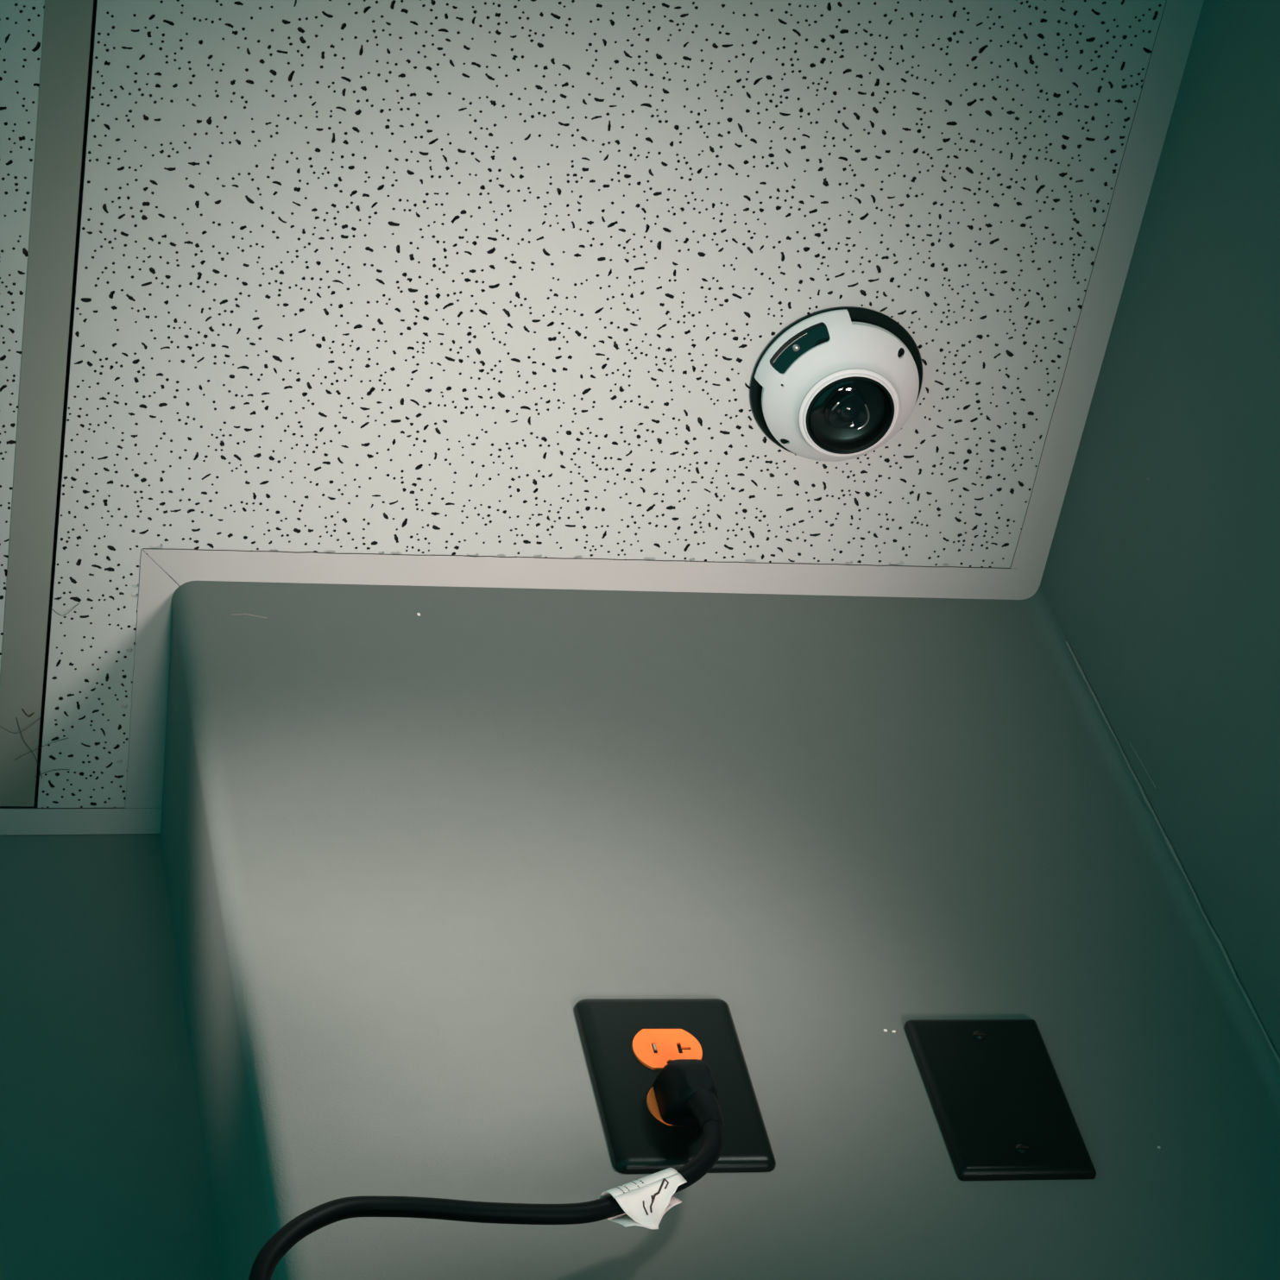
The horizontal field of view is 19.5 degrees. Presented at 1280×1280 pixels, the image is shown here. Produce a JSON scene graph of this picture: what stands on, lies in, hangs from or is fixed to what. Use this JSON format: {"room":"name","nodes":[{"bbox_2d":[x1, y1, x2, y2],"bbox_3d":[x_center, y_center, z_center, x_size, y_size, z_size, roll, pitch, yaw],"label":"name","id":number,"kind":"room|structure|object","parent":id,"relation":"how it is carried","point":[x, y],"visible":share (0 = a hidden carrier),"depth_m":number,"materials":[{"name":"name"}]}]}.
{"room":"office room","nodes":[
{"label":"office room","id":0,"kind":"room"},
{"bbox_2d":[0,782,221,1279],"bbox_3d":[-0.646,0.942,0.950,1.357,2.950,0.050,1,-55,-13],"label":"wall","id":1,"kind":"structure","parent":0,"point":[104,1175],"depth_m":2.04,"materials":[{"name":"paint"}]},
{"bbox_2d":[0,801,161,834],"bbox_3d":[-0.899,0.096,2.087,1.257,0.031,0.020,0,-55,-13],"label":"trim","id":2,"kind":"structure","parent":1,"relation":"attached to","point":[14,820],"depth_m":2.20,"materials":[{"name":"metal"}]},
{"bbox_2d":[0,0,1166,807],"bbox_3d":[-0.500,-0.642,1.688,1.920,0.101,2.000,1,-55,-13],"label":"ceiling","id":3,"kind":"structure","parent":0,"point":[499,278],"depth_m":2.04,"materials":[{"name":"white tile"}]},
{"bbox_2d":[0,603,79,778],"bbox_3d":[-0.346,0.031,2.142,0.044,0.005,0.124,1,-55,-13],"label":"cobweb","id":4,"kind":"object","parent":3,"relation":"attached to","point":[78,603],"visible":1,"depth_m":2.16,"materials":[{"name":"grey"}]},
{"bbox_2d":[750,306,922,461],"bbox_3d":[0.115,-0.134,2.103,0.101,0.042,0.101,1,-55,-13],"label":"security camera","id":5,"kind":"object","parent":3,"relation":"attached to","point":[835,384],"visible":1,"depth_m":2.09,"materials":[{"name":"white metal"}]},
{"bbox_2d":[160,574,1279,1279],"bbox_3d":[0.273,0.874,1.106,0.616,2.950,0.222,1,-55,-13],"label":"wall","id":6,"kind":"structure","parent":0,"point":[406,830],"depth_m":1.94,"materials":[{"name":"paint"}]},
{"bbox_2d":[125,548,179,807],"bbox_3d":[-0.285,0.023,2.172,0.028,0.031,0.203,-1,-55,-12],"label":"trim","id":7,"kind":"structure","parent":6,"relation":"attached to","point":[144,787],"depth_m":2.16,"materials":[{"name":"metal"}]},
{"bbox_2d":[142,548,1036,599],"bbox_3d":[-0.019,-0.045,2.182,0.545,0.031,0.027,1,-55,-13],"label":"trim","id":8,"kind":"structure","parent":6,"relation":"attached to","point":[183,565],"depth_m":2.17,"materials":[{"name":"metal"}]},
{"bbox_2d":[573,998,775,1173],"bbox_3d":[0.017,0.215,1.819,0.080,0.124,0.007,1,-55,-13],"label":"wall outlet","id":9,"kind":"object","parent":6,"relation":"attached to","point":[627,1043],"visible":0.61,"depth_m":1.82,"materials":[{"name":"black plastic"}]},
{"bbox_2d":[248,1059,724,1279],"bbox_3d":[-0.049,0.287,1.623,0.248,0.365,0.040,11,-58,-19],"label":"power cord","id":10,"kind":"object","parent":9,"relation":"attached to","point":[685,1090],"visible":1,"depth_m":1.68,"materials":[{"name":"black rubber"}]},
{"bbox_2d":[616,1180,643,1192],"bbox_3d":[-0.006,0.248,1.688,0.014,0.013,0.006,3,-56,-15],"label":"print","id":11,"kind":"object","parent":10,"relation":"on","point":[634,1186],"depth_m":1.68,"materials":[{"name":"grey paper"}]},
{"bbox_2d":[643,1178,668,1215],"bbox_3d":[0.007,0.252,1.685,0.014,0.019,0.004,-8,-53,-7],"label":"print","id":12,"kind":"object","parent":10,"relation":"attached to","point":[655,1190],"depth_m":1.69,"materials":[{"name":"grey paper"}]},
{"bbox_2d":[646,1086,672,1125],"bbox_3d":[0.020,0.225,1.802,0.035,0.029,0.003,1,-55,-13],"label":"socket","id":13,"kind":"object","parent":9,"relation":"attached to","point":[653,1118],"depth_m":1.79,"materials":[{"name":"orange plastic"}]},
{"bbox_2d":[631,1028,702,1070],"bbox_3d":[0.013,0.202,1.833,0.035,0.029,0.003,1,-55,-13],"label":"socket","id":14,"kind":"object","parent":9,"relation":"attached to","point":[652,1049],"depth_m":1.83,"materials":[{"name":"orange plastic"}]},
{"bbox_2d":[904,1019,1096,1181],"bbox_3d":[0.178,0.225,1.846,0.070,0.114,0.007,1,-55,-13],"label":"blank wall plate","id":15,"kind":"object","parent":6,"relation":"attached to","point":[1001,1107],"visible":1,"depth_m":1.84,"materials":[{"name":"black plastic"}]},
{"bbox_2d":[1040,0,1279,1065],"bbox_3d":[0.708,0.110,0.653,0.150,2.950,1.724,2,-55,-14],"label":"wall","id":16,"kind":"structure","parent":0,"point":[1160,580],"depth_m":2.00,"materials":[{"name":"paint"}]},
{"bbox_2d":[1010,0,1204,591],"bbox_3d":[0.363,-0.685,1.807,0.027,0.031,1.606,2,-55,-14],"label":"trim","id":17,"kind":"structure","parent":16,"relation":"attached to","point":[1179,20],"depth_m":2.11,"materials":[{"name":"metal"}]}
]}

